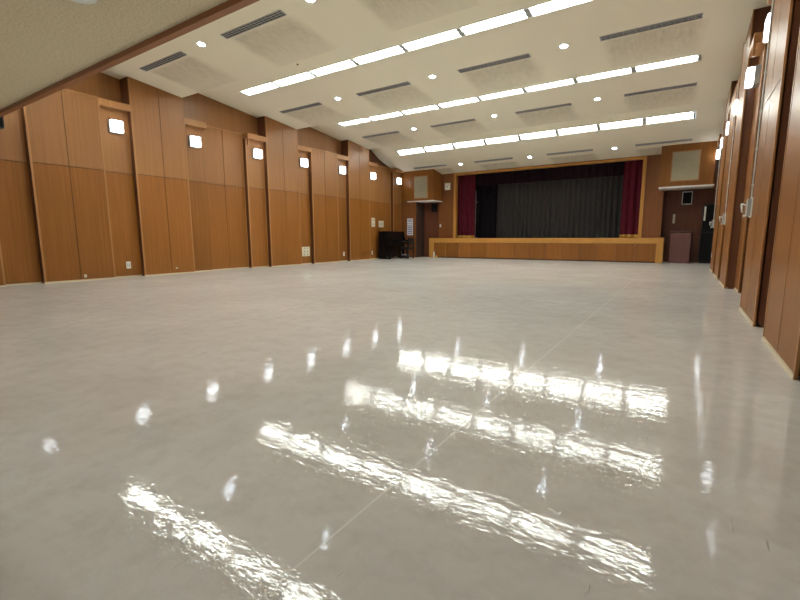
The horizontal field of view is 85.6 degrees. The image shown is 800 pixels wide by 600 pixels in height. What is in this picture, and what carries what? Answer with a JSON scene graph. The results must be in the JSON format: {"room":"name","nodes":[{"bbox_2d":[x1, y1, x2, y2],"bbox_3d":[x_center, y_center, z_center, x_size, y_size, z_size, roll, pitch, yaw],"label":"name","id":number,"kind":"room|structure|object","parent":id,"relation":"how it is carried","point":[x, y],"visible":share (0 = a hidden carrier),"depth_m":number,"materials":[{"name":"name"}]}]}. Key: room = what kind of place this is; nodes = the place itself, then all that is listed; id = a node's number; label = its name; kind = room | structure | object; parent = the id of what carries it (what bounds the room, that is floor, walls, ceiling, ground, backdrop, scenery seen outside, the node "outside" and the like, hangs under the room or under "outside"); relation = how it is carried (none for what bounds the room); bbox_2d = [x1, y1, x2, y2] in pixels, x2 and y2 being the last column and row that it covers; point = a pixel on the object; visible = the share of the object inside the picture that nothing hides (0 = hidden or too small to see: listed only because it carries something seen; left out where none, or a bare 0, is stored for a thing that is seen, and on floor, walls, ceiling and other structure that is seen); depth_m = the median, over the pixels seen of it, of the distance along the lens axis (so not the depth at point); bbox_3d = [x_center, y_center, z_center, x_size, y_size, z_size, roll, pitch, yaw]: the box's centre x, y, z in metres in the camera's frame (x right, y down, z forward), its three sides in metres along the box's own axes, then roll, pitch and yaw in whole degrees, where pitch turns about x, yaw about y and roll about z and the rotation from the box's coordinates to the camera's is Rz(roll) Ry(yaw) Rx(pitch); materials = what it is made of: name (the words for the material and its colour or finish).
{"room":"community hall","nodes":[
{"label":"community hall","id":0,"kind":"room"},
{"bbox_2d":[0,0,227,109],"bbox_3d":[-4.588,-3.314,1.675,12.500,2.090,6.580,5,10,33],"label":"ceiling","id":1,"kind":"structure","parent":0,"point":[43,43],"depth_m":4.26,"materials":[{"name":"paint"}]},
{"bbox_2d":[70,0,96,3],"bbox_3d":[-2.682,-2.537,3.592,0.280,0.012,0.280,5,10,33],"label":"recessed light","id":2,"kind":"object","parent":1,"relation":"in","point":[77,1],"visible":1,"depth_m":3.70,"materials":[{"name":"white plastic"}]},
{"bbox_2d":[0,72,405,286],"bbox_3d":[-5.352,-3.276,11.573,0.528,5.000,22.150,5,10,33],"label":"wall","id":3,"kind":"structure","parent":0,"point":[79,198],"depth_m":10.61,"materials":[{"name":"brown wood"}]},
{"bbox_2d":[0,116,4,128],"bbox_3d":[-7.398,-3.285,7.918,0.287,0.280,0.160,5,10,33],"label":"speaker","id":4,"kind":"object","parent":3,"relation":"attached to","point":[2,126],"visible":0.64,"depth_m":7.88},
{"bbox_2d":[107,119,123,133],"bbox_3d":[-6.321,-3.859,9.622,0.165,0.270,0.260,5,10,33],"label":"wall lamp","id":5,"kind":"object","parent":3,"relation":"attached to","point":[114,126],"visible":1,"depth_m":9.55,"materials":[{"name":"white glass"}]},
{"bbox_2d":[126,261,130,267],"bbox_3d":[-6.358,-0.821,10.129,0.013,0.160,0.100,5,10,33],"label":"outlet","id":6,"kind":"object","parent":3,"relation":"attached to","point":[128,264],"visible":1,"depth_m":10.12,"materials":[{"name":"white plastic"}]},
{"bbox_2d":[0,0,259,116],"bbox_3d":[-2.772,-2.698,4.578,12.500,0.135,0.075,5,10,33],"label":"beam","id":7,"kind":"structure","parent":3,"relation":"attached to","point":[228,7],"depth_m":4.53,"materials":[{"name":"brown wood"}]},
{"bbox_2d":[188,136,200,147],"bbox_3d":[-5.301,-4.087,11.172,0.165,0.270,0.260,5,10,33],"label":"wall lamp","id":8,"kind":"object","parent":3,"relation":"attached to","point":[195,142],"visible":1,"depth_m":11.10,"materials":[{"name":"white glass"}]},
{"bbox_2d":[252,149,261,159],"bbox_3d":[-4.226,-4.328,12.806,0.165,0.270,0.260,5,10,33],"label":"wall lamp","id":9,"kind":"object","parent":3,"relation":"attached to","point":[256,153],"visible":1,"depth_m":12.73,"materials":[{"name":"white glass"}]},
{"bbox_2d":[299,158,307,167],"bbox_3d":[-3.200,-4.557,14.364,0.165,0.270,0.260,5,10,33],"label":"wall lamp","id":10,"kind":"object","parent":3,"relation":"attached to","point":[303,162],"visible":1,"depth_m":14.29,"materials":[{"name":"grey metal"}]},
{"bbox_2d":[302,247,309,255],"bbox_3d":[-3.234,-1.666,14.856,0.013,0.282,0.344,5,10,33],"label":"outlet","id":11,"kind":"object","parent":3,"relation":"attached to","point":[305,250],"visible":1,"depth_m":14.85,"materials":[{"name":"beige plastic"}]},
{"bbox_2d":[338,166,345,174],"bbox_3d":[-2.142,-4.793,15.973,0.165,0.270,0.260,5,10,33],"label":"wall lamp","id":12,"kind":"object","parent":3,"relation":"attached to","point":[341,170],"visible":1,"depth_m":15.89,"materials":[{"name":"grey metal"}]},
{"bbox_2d":[369,172,375,179],"bbox_3d":[-1.111,-5.024,17.540,0.165,0.270,0.260,5,10,33],"label":"wall lamp","id":13,"kind":"object","parent":3,"relation":"attached to","point":[372,176],"visible":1,"depth_m":17.46,"materials":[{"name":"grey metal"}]},
{"bbox_2d":[371,218,374,226],"bbox_3d":[-1.124,-3.213,17.914,0.013,0.331,0.213,5,10,33],"label":"light switch","id":14,"kind":"object","parent":3,"relation":"attached to","point":[372,219],"visible":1,"depth_m":17.92,"materials":[{"name":"beige plastic"}]},
{"bbox_2d":[379,221,383,226],"bbox_3d":[-0.803,-3.278,18.643,0.013,0.219,0.300,5,10,33],"label":"thermostat","id":15,"kind":"object","parent":3,"relation":"attached to","point":[381,223],"visible":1,"depth_m":18.64,"materials":[{"name":"beige plastic"}]},
{"bbox_2d":[395,178,401,184],"bbox_3d":[-0.063,-5.258,19.132,0.165,0.270,0.260,5,10,33],"label":"wall lamp","id":16,"kind":"object","parent":3,"relation":"attached to","point":[398,181],"visible":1,"depth_m":19.05,"materials":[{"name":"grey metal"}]},
{"bbox_2d":[407,218,412,234],"bbox_3d":[0.454,-3.309,19.544,0.300,0.740,0.008,5,10,33],"label":"poster","id":17,"kind":"object","parent":3,"relation":"attached to","point":[409,221],"visible":1,"depth_m":19.54,"materials":[{"name":"white paper"}]},
{"bbox_2d":[0,257,799,599],"bbox_3d":[0.341,-0.460,9.718,12.600,0.080,24.600,5,10,33],"label":"floor","id":18,"kind":"structure","parent":0,"point":[416,428],"depth_m":1.96,"materials":[{"name":"plastic"}]},
{"bbox_2d":[378,231,407,258],"bbox_3d":[-0.252,-2.362,18.573,0.610,1.150,1.450,5,10,33],"label":"upright piano","id":19,"kind":"object","parent":18,"relation":"on","point":[390,242],"visible":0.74,"depth_m":18.21,"materials":[{"name":"black wood"}]},
{"bbox_2d":[401,238,413,258],"bbox_3d":[0.314,-2.217,18.499,0.400,0.880,0.480,5,10,33],"label":"chair","id":20,"kind":"object","parent":18,"relation":"on","point":[410,240],"visible":0.99,"depth_m":18.35,"materials":[{"name":"black wood"}]},
{"bbox_2d":[429,238,664,262],"bbox_3d":[5.219,-2.041,17.248,9.060,0.857,0.395,5,10,33],"label":"stage","id":21,"kind":"object","parent":18,"relation":"on","point":[637,250],"visible":1,"depth_m":16.58,"materials":[{"name":"brown wood"}]},
{"bbox_2d":[668,231,692,262],"bbox_3d":[9.616,-1.819,14.825,0.620,1.085,0.460,6,10,36],"label":"lectern","id":22,"kind":"object","parent":18,"relation":"on","point":[680,242],"visible":0.99,"depth_m":14.66,"materials":[{"name":"brown wood"}]},
{"bbox_2d":[698,204,715,262],"bbox_3d":[10.390,-2.227,14.610,0.370,1.950,0.492,5,10,33],"label":"tall cabinet","id":23,"kind":"object","parent":18,"relation":"on","point":[706,237],"visible":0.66,"depth_m":14.43,"materials":[{"name":"black"}]},
{"bbox_2d":[101,0,771,173],"bbox_3d":[1.377,-5.019,10.688,12.600,1.340,15.050,5,10,33],"label":"ceiling","id":24,"kind":"structure","parent":0,"point":[321,33],"depth_m":9.51,"materials":[{"name":"white paint"}]},
{"bbox_2d":[139,51,186,71],"bbox_3d":[-4.885,-4.894,8.886,1.550,0.030,0.141,5,10,33],"label":"ceiling vent","id":25,"kind":"object","parent":24,"relation":"in","point":[179,54],"visible":1,"depth_m":8.86,"materials":[{"name":"black metal"}]},
{"bbox_2d":[196,41,206,46],"bbox_3d":[-3.724,-4.793,8.101,0.188,0.026,0.187,7,11,40],"label":"recessed light","id":26,"kind":"object","parent":24,"relation":"in","point":[198,43],"visible":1,"depth_m":8.09,"materials":[{"name":"white plastic"}]},
{"bbox_2d":[220,10,286,38],"bbox_3d":[-2.526,-4.681,7.365,1.550,0.030,0.141,5,10,33],"label":"ceiling vent","id":27,"kind":"object","parent":24,"relation":"in","point":[277,14],"visible":1,"depth_m":7.33,"materials":[{"name":"black metal"}]},
{"bbox_2d":[239,82,279,95],"bbox_3d":[-3.597,-5.413,11.015,1.245,0.132,0.299,5,10,33],"label":"fluorescent light","id":28,"kind":"object","parent":24,"relation":"attached to","point":[269,86],"visible":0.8,"depth_m":11.08,"materials":[{"name":"white plastic"}]},
{"bbox_2d":[271,72,315,86],"bbox_3d":[-2.549,-5.319,10.339,1.245,0.132,0.299,5,10,33],"label":"fluorescent light","id":29,"kind":"object","parent":24,"relation":"attached to","point":[307,75],"visible":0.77,"depth_m":10.40,"materials":[{"name":"white plastic"}]},
{"bbox_2d":[279,102,322,113],"bbox_3d":[-2.785,-5.361,12.078,1.550,0.030,0.141,5,10,33],"label":"ceiling vent","id":30,"kind":"object","parent":24,"relation":"in","point":[318,103],"visible":1,"depth_m":12.04,"materials":[{"name":"black metal"}]},
{"bbox_2d":[308,59,358,76],"bbox_3d":[-1.502,-5.224,9.664,1.245,0.132,0.299,5,10,33],"label":"fluorescent light","id":31,"kind":"object","parent":24,"relation":"attached to","point":[346,64],"visible":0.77,"depth_m":9.72,"materials":[{"name":"white plastic"}]},
{"bbox_2d":[338,118,370,126],"bbox_3d":[-1.507,-5.880,14.190,1.245,0.132,0.299,5,10,33],"label":"fluorescent light","id":32,"kind":"object","parent":24,"relation":"attached to","point":[364,120],"visible":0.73,"depth_m":14.28,"materials":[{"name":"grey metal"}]},
{"bbox_2d":[351,45,406,64],"bbox_3d":[-0.454,-5.130,8.989,1.245,0.132,0.299,5,10,33],"label":"fluorescent light","id":33,"kind":"object","parent":24,"relation":"attached to","point":[396,50],"visible":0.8,"depth_m":9.04,"materials":[{"name":"white plastic"}]},
{"bbox_2d":[362,131,399,137],"bbox_3d":[-0.695,-5.828,15.254,1.550,0.030,0.141,5,10,33],"label":"ceiling vent","id":34,"kind":"object","parent":24,"relation":"in","point":[388,133],"visible":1,"depth_m":15.21,"materials":[{"name":"black metal"}]},
{"bbox_2d":[356,82,410,95],"bbox_3d":[-0.426,-5.149,10.557,1.550,0.030,0.141,5,10,33],"label":"ceiling vent","id":35,"kind":"object","parent":24,"relation":"in","point":[403,83],"visible":1,"depth_m":10.53,"materials":[{"name":"black metal"}]},
{"bbox_2d":[368,112,403,120],"bbox_3d":[-0.460,-5.786,13.515,1.245,0.132,0.299,5,10,33],"label":"fluorescent light","id":36,"kind":"object","parent":24,"relation":"attached to","point":[395,114],"visible":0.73,"depth_m":13.59,"materials":[{"name":"white plastic"}]},
{"bbox_2d":[396,147,424,155],"bbox_3d":[0.430,-5.934,17.187,1.245,0.223,0.303,5,10,33],"label":"fluorescent light","id":37,"kind":"object","parent":24,"relation":"attached to","point":[414,150],"visible":0.98,"depth_m":17.22,"materials":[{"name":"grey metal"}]},
{"bbox_2d":[401,105,440,114],"bbox_3d":[0.588,-5.691,12.840,1.245,0.132,0.299,5,10,33],"label":"fluorescent light","id":38,"kind":"object","parent":24,"relation":"attached to","point":[433,107],"visible":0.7,"depth_m":12.89,"materials":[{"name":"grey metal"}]},
{"bbox_2d":[414,164,446,168],"bbox_3d":[1.254,-5.640,18.304,1.550,0.042,0.140,5,10,33],"label":"ceiling vent","id":39,"kind":"object","parent":24,"relation":"in","point":[444,164],"visible":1,"depth_m":18.28,"materials":[{"name":"black metal"}]},
{"bbox_2d":[400,28,463,51],"bbox_3d":[0.593,-5.035,8.313,1.245,0.132,0.299,5,10,33],"label":"fluorescent light","id":40,"kind":"object","parent":24,"relation":"attached to","point":[455,33],"visible":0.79,"depth_m":8.36,"materials":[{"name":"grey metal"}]},
{"bbox_2d":[423,143,454,151],"bbox_3d":[1.477,-5.840,16.512,1.245,0.223,0.303,5,10,33],"label":"fluorescent light","id":41,"kind":"object","parent":24,"relation":"attached to","point":[444,146],"visible":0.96,"depth_m":16.54,"materials":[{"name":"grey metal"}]},
{"bbox_2d":[430,119,475,127],"bbox_3d":[1.664,-5.616,13.733,1.550,0.030,0.141,5,10,33],"label":"ceiling vent","id":42,"kind":"object","parent":24,"relation":"in","point":[468,120],"visible":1,"depth_m":13.72,"materials":[{"name":"black metal"}]},
{"bbox_2d":[437,97,480,107],"bbox_3d":[1.635,-5.597,12.164,1.245,0.132,0.299,5,10,33],"label":"fluorescent light","id":43,"kind":"object","parent":24,"relation":"attached to","point":[475,99],"visible":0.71,"depth_m":12.22,"materials":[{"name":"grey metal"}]},
{"bbox_2d":[452,139,485,148],"bbox_3d":[2.525,-5.745,15.836,1.245,0.223,0.303,5,10,33],"label":"fluorescent light","id":44,"kind":"object","parent":24,"relation":"attached to","point":[474,142],"visible":0.97,"depth_m":15.86,"materials":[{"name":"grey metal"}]},
{"bbox_2d":[457,8,529,35],"bbox_3d":[1.641,-4.941,7.638,1.245,0.132,0.299,5,10,33],"label":"fluorescent light","id":45,"kind":"object","parent":24,"relation":"attached to","point":[519,15],"visible":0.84,"depth_m":7.68,"materials":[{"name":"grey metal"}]},
{"bbox_2d":[474,157,512,162],"bbox_3d":[3.613,-5.427,16.783,1.550,0.042,0.140,5,10,33],"label":"ceiling vent","id":46,"kind":"object","parent":24,"relation":"in","point":[511,157],"visible":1,"depth_m":16.78,"materials":[{"name":"black metal"}]},
{"bbox_2d":[458,53,530,72],"bbox_3d":[1.938,-4.936,9.033,1.550,0.030,0.141,5,10,33],"label":"ceiling vent","id":47,"kind":"object","parent":24,"relation":"in","point":[523,56],"visible":1,"depth_m":9.01,"materials":[{"name":"black metal"}]},
{"bbox_2d":[477,88,525,100],"bbox_3d":[2.683,-5.503,11.489,1.245,0.132,0.299,5,10,33],"label":"fluorescent light","id":48,"kind":"object","parent":24,"relation":"attached to","point":[517,91],"visible":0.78,"depth_m":11.55,"materials":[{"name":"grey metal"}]},
{"bbox_2d":[483,135,519,144],"bbox_3d":[3.572,-5.651,15.161,1.245,0.223,0.303,5,10,33],"label":"fluorescent light","id":49,"kind":"object","parent":24,"relation":"attached to","point":[511,138],"visible":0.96,"depth_m":15.19,"materials":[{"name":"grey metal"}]},
{"bbox_2d":[518,130,557,140],"bbox_3d":[4.620,-5.557,14.486,1.245,0.223,0.303,5,10,33],"label":"fluorescent light","id":50,"kind":"object","parent":24,"relation":"attached to","point":[550,133],"visible":0.98,"depth_m":14.50,"materials":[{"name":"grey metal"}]},
{"bbox_2d":[515,103,571,113],"bbox_3d":[4.027,-5.403,12.209,1.550,0.030,0.141,5,10,33],"label":"ceiling vent","id":51,"kind":"object","parent":24,"relation":"in","point":[567,104],"visible":1,"depth_m":12.18,"materials":[{"name":"black metal"}]},
{"bbox_2d":[523,79,576,92],"bbox_3d":[3.730,-5.408,10.813,1.245,0.132,0.299,5,10,33],"label":"fluorescent light","id":52,"kind":"object","parent":24,"relation":"attached to","point":[569,81],"visible":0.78,"depth_m":10.87,"materials":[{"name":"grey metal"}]},
{"bbox_2d":[526,0,593,17],"bbox_3d":[2.688,-4.846,6.962,1.245,0.132,0.299,5,10,33],"label":"fluorescent light","id":53,"kind":"object","parent":24,"relation":"attached to","point":[555,5],"visible":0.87,"depth_m":7.15,"materials":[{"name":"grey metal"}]},
{"bbox_2d":[559,44,568,48],"bbox_3d":[3.120,-4.832,8.235,0.188,0.026,0.187,7,11,40],"label":"recessed light","id":54,"kind":"object","parent":24,"relation":"in","point":[562,46],"visible":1,"depth_m":8.22,"materials":[{"name":"white"}]},
{"bbox_2d":[547,149,592,154],"bbox_3d":[5.977,-5.214,15.259,1.550,0.042,0.140,5,10,33],"label":"ceiling vent","id":55,"kind":"object","parent":24,"relation":"in","point":[587,149],"visible":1,"depth_m":15.24,"materials":[{"name":"black metal"}]},
{"bbox_2d":[556,124,598,135],"bbox_3d":[5.667,-5.462,13.810,1.245,0.223,0.303,5,10,33],"label":"fluorescent light","id":56,"kind":"object","parent":24,"relation":"attached to","point":[588,128],"visible":0.97,"depth_m":13.83,"materials":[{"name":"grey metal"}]},
{"bbox_2d":[574,67,633,82],"bbox_3d":[4.778,-5.314,10.138,1.245,0.132,0.299,5,10,33],"label":"fluorescent light","id":57,"kind":"object","parent":24,"relation":"attached to","point":[627,70],"visible":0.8,"depth_m":10.18,"materials":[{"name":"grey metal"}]},
{"bbox_2d":[598,118,644,130],"bbox_3d":[6.715,-5.368,13.135,1.245,0.223,0.303,5,10,33],"label":"fluorescent light","id":58,"kind":"object","parent":24,"relation":"attached to","point":[640,121],"visible":0.97,"depth_m":13.15,"materials":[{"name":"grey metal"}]},
{"bbox_2d":[599,13,702,40],"bbox_3d":[4.314,-4.721,7.502,1.550,0.030,0.141,5,10,33],"label":"ceiling vent","id":59,"kind":"object","parent":24,"relation":"in","point":[700,15],"visible":1,"depth_m":7.46,"materials":[{"name":"black metal"}]},
{"bbox_2d":[624,82,696,96],"bbox_3d":[6.403,-5.189,10.677,1.550,0.030,0.141,5,10,33],"label":"ceiling vent","id":60,"kind":"object","parent":24,"relation":"in","point":[690,84],"visible":1,"depth_m":10.65,"materials":[{"name":"black metal"}]},
{"bbox_2d":[635,138,691,145],"bbox_3d":[8.352,-5.000,13.727,1.550,0.042,0.140,5,10,33],"label":"ceiling vent","id":61,"kind":"object","parent":24,"relation":"in","point":[682,140],"visible":1,"depth_m":13.71,"materials":[{"name":"black metal"}]},
{"bbox_2d":[633,54,700,72],"bbox_3d":[5.826,-5.219,9.463,1.245,0.132,0.299,5,10,33],"label":"fluorescent light","id":62,"kind":"object","parent":24,"relation":"attached to","point":[694,58],"visible":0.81,"depth_m":9.51,"materials":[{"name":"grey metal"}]},
{"bbox_2d":[644,111,695,124],"bbox_3d":[7.763,-5.273,12.459,1.245,0.223,0.303,5,10,33],"label":"fluorescent light","id":63,"kind":"object","parent":24,"relation":"attached to","point":[685,115],"visible":0.99,"depth_m":12.47,"materials":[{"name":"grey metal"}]},
{"bbox_2d":[438,149,720,237],"bbox_3d":[5.477,-3.490,17.261,12.400,3.720,0.150,5,10,33],"label":"wall","id":64,"kind":"structure","parent":0,"point":[653,197],"depth_m":15.10,"materials":[{"name":"brown wood"}]},
{"bbox_2d":[401,202,424,256],"bbox_3d":[0.503,-3.232,20.004,1.038,2.455,0.790,5,10,33],"label":"trim","id":65,"kind":"structure","parent":64,"relation":"attached to","point":[415,210],"depth_m":19.62,"materials":[{"name":"brown wood"}]},
{"bbox_2d":[401,169,441,202],"bbox_3d":[0.953,-5.099,19.420,1.740,1.405,0.812,5,10,33],"label":"housing","id":66,"kind":"object","parent":64,"relation":"attached to","point":[422,186],"visible":0.94,"depth_m":19.04,"materials":[{"name":"brown wood"}]},
{"bbox_2d":[414,175,427,198],"bbox_3d":[0.916,-4.954,18.995,0.700,0.970,0.032,5,10,33],"label":"grille","id":67,"kind":"object","parent":66,"relation":"attached to","point":[420,181],"depth_m":18.98,"materials":[{"name":"beige fabric"}]},
{"bbox_2d":[424,202,438,256],"bbox_3d":[1.423,-3.207,19.813,0.710,2.455,0.110,5,10,33],"label":"door","id":68,"kind":"structure","parent":64,"relation":"in","point":[431,226],"depth_m":19.81,"materials":[{"name":"brown wood"}]},
{"bbox_2d":[432,204,436,211],"bbox_3d":[1.563,-4.147,19.518,0.200,0.360,0.216,5,10,33],"label":"speaker","id":69,"kind":"object","parent":64,"relation":"attached to","point":[434,206],"visible":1,"depth_m":19.43},
{"bbox_2d":[445,183,450,189],"bbox_3d":[2.105,-5.022,19.126,0.260,0.300,0.062,5,10,33],"label":"control box","id":70,"kind":"object","parent":64,"relation":"attached to","point":[447,185],"visible":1,"depth_m":19.10,"materials":[{"name":"beige plastic"}]},
{"bbox_2d":[453,156,646,237],"bbox_3d":[5.498,-3.870,17.166,7.360,2.780,0.210,5,10,33],"label":"frame","id":71,"kind":"object","parent":64,"relation":"attached to","point":[455,202],"visible":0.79,"depth_m":15.30,"materials":[{"name":"brown wood"}]},
{"bbox_2d":[456,157,643,175],"bbox_3d":[5.494,-5.209,16.972,7.140,0.075,0.210,5,10,33],"label":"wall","id":72,"kind":"structure","parent":71,"relation":"attached to","point":[633,158],"depth_m":16.56,"materials":[{"name":"brown wood"}]},
{"bbox_2d":[659,140,717,190],"bbox_3d":[9.329,-4.344,14.020,1.490,1.405,0.812,5,10,33],"label":"housing","id":73,"kind":"object","parent":64,"relation":"attached to","point":[689,165],"visible":1,"depth_m":13.70,"materials":[{"name":"brown wood"}]},
{"bbox_2d":[670,149,701,181],"bbox_3d":[9.070,-4.263,13.732,0.780,0.940,0.032,5,10,33],"label":"grille","id":74,"kind":"object","parent":73,"relation":"attached to","point":[685,164],"depth_m":13.72,"materials":[{"name":"beige fabric"}]},
{"bbox_2d":[494,184,717,261],"bbox_3d":[6.337,-3.893,18.354,12.200,4.200,2.700,5,10,33],"label":"wall","id":75,"kind":"structure","parent":0,"point":[687,217],"depth_m":15.20,"materials":[{"name":"brown wood"}]},
{"bbox_2d":[476,161,624,185],"bbox_3d":[5.788,-5.210,17.409,7.500,0.820,0.098,5,10,33],"label":"valance","id":76,"kind":"object","parent":75,"relation":"hanging from","point":[613,168],"visible":0.54,"depth_m":17.24,"materials":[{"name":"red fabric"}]},
{"bbox_2d":[681,191,692,204],"bbox_3d":[9.950,-3.527,14.977,0.300,0.440,0.236,5,10,33],"label":"speaker","id":77,"kind":"object","parent":75,"relation":"attached to","point":[687,196],"visible":1,"depth_m":14.88},
{"bbox_2d":[710,0,799,380],"bbox_3d":[4.614,-2.378,5.147,0.528,5.000,22.150,5,10,33],"label":"wall","id":78,"kind":"structure","parent":0,"point":[757,256],"depth_m":4.37,"materials":[{"name":"brown wood"}]},
{"bbox_2d":[709,128,722,227],"bbox_3d":[8.544,-3.270,11.687,0.106,2.615,0.170,5,10,33],"label":"box","id":79,"kind":"object","parent":78,"relation":"attached to","point":[712,222],"visible":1,"depth_m":11.71,"materials":[{"name":"brown wood"}]},
{"bbox_2d":[716,149,721,158],"bbox_3d":[9.680,-4.414,13.087,0.165,0.270,0.260,5,10,33],"label":"wall lamp","id":80,"kind":"object","parent":78,"relation":"attached to","point":[718,155],"visible":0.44,"depth_m":13.01,"materials":[{"name":"white glass"}]},
{"bbox_2d":[726,122,728,134],"bbox_3d":[7.601,-3.950,9.928,0.165,0.270,0.260,5,10,33],"label":"wall lamp","id":81,"kind":"object","parent":78,"relation":"attached to","point":[727,125],"visible":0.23,"depth_m":9.87,"materials":[{"name":"white glass"}]},
{"bbox_2d":[719,84,738,224],"bbox_3d":[6.361,-2.783,8.370,0.106,2.615,0.170,5,10,33],"label":"box","id":82,"kind":"object","parent":78,"relation":"attached to","point":[723,217],"visible":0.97,"depth_m":8.38,"materials":[{"name":"grey metal"}]},
{"bbox_2d":[744,64,761,88],"bbox_3d":[5.517,-3.484,6.760,0.165,0.270,0.260,5,10,33],"label":"wall lamp","id":83,"kind":"object","parent":78,"relation":"attached to","point":[752,80],"visible":1,"depth_m":6.67,"materials":[{"name":"white glass"}]},
{"bbox_2d":[741,0,773,217],"bbox_3d":[4.179,-2.295,5.054,0.106,2.615,0.170,5,10,33],"label":"conduit","id":84,"kind":"object","parent":78,"relation":"attached to","point":[749,202],"visible":1,"depth_m":5.09,"materials":[{"name":"grey metal"}]},
{"bbox_2d":[763,13,770,42],"bbox_3d":[4.442,-3.243,5.127,0.165,0.270,0.260,5,10,33],"label":"wall lamp","id":85,"kind":"object","parent":78,"relation":"attached to","point":[767,22],"visible":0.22,"depth_m":5.10,"materials":[{"name":"white glass"}]},
{"bbox_3d":[6.147,-2.544,18.617,8.400,0.255,2.600,5,10,33],"label":"floor","id":86,"kind":"structure","parent":0,"visible":0},
{"bbox_2d":[457,174,475,237],"bbox_3d":[2.894,-4.193,19.238,0.974,2.838,0.163,5,10,33],"label":"stage curtain","id":87,"kind":"object","parent":86,"relation":"on","point":[466,184],"visible":0.8,"depth_m":19.21,"materials":[{"name":"red fabric"}]},
{"bbox_2d":[475,190,476,237],"bbox_3d":[3.400,-3.855,19.448,0.120,2.110,0.120,5,10,33],"label":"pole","id":88,"kind":"object","parent":86,"relation":"on","point":[476,190],"visible":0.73,"depth_m":19.43,"materials":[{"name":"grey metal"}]},
{"bbox_2d":[475,185,495,237],"bbox_3d":[3.479,-4.416,19.861,1.900,3.080,0.153,5,10,33],"label":"drape","id":89,"kind":"object","parent":86,"relation":"on","point":[485,195],"visible":0.3,"depth_m":19.65,"materials":[{"name":"black fabric"}]},
{"bbox_2d":[496,175,623,237],"bbox_3d":[6.856,-4.146,17.921,5.900,3.080,0.161,5,10,33],"label":"curtain","id":90,"kind":"object","parent":86,"relation":"on","point":[581,207],"visible":0.62,"depth_m":18.05,"materials":[{"name":"grey fabric"}]},
{"bbox_2d":[619,160,642,237],"bbox_3d":[8.485,-3.689,15.634,0.836,2.838,0.204,5,10,33],"label":"stage curtain","id":91,"kind":"object","parent":86,"relation":"on","point":[632,180],"visible":0.66,"depth_m":15.70,"materials":[{"name":"red fabric"}]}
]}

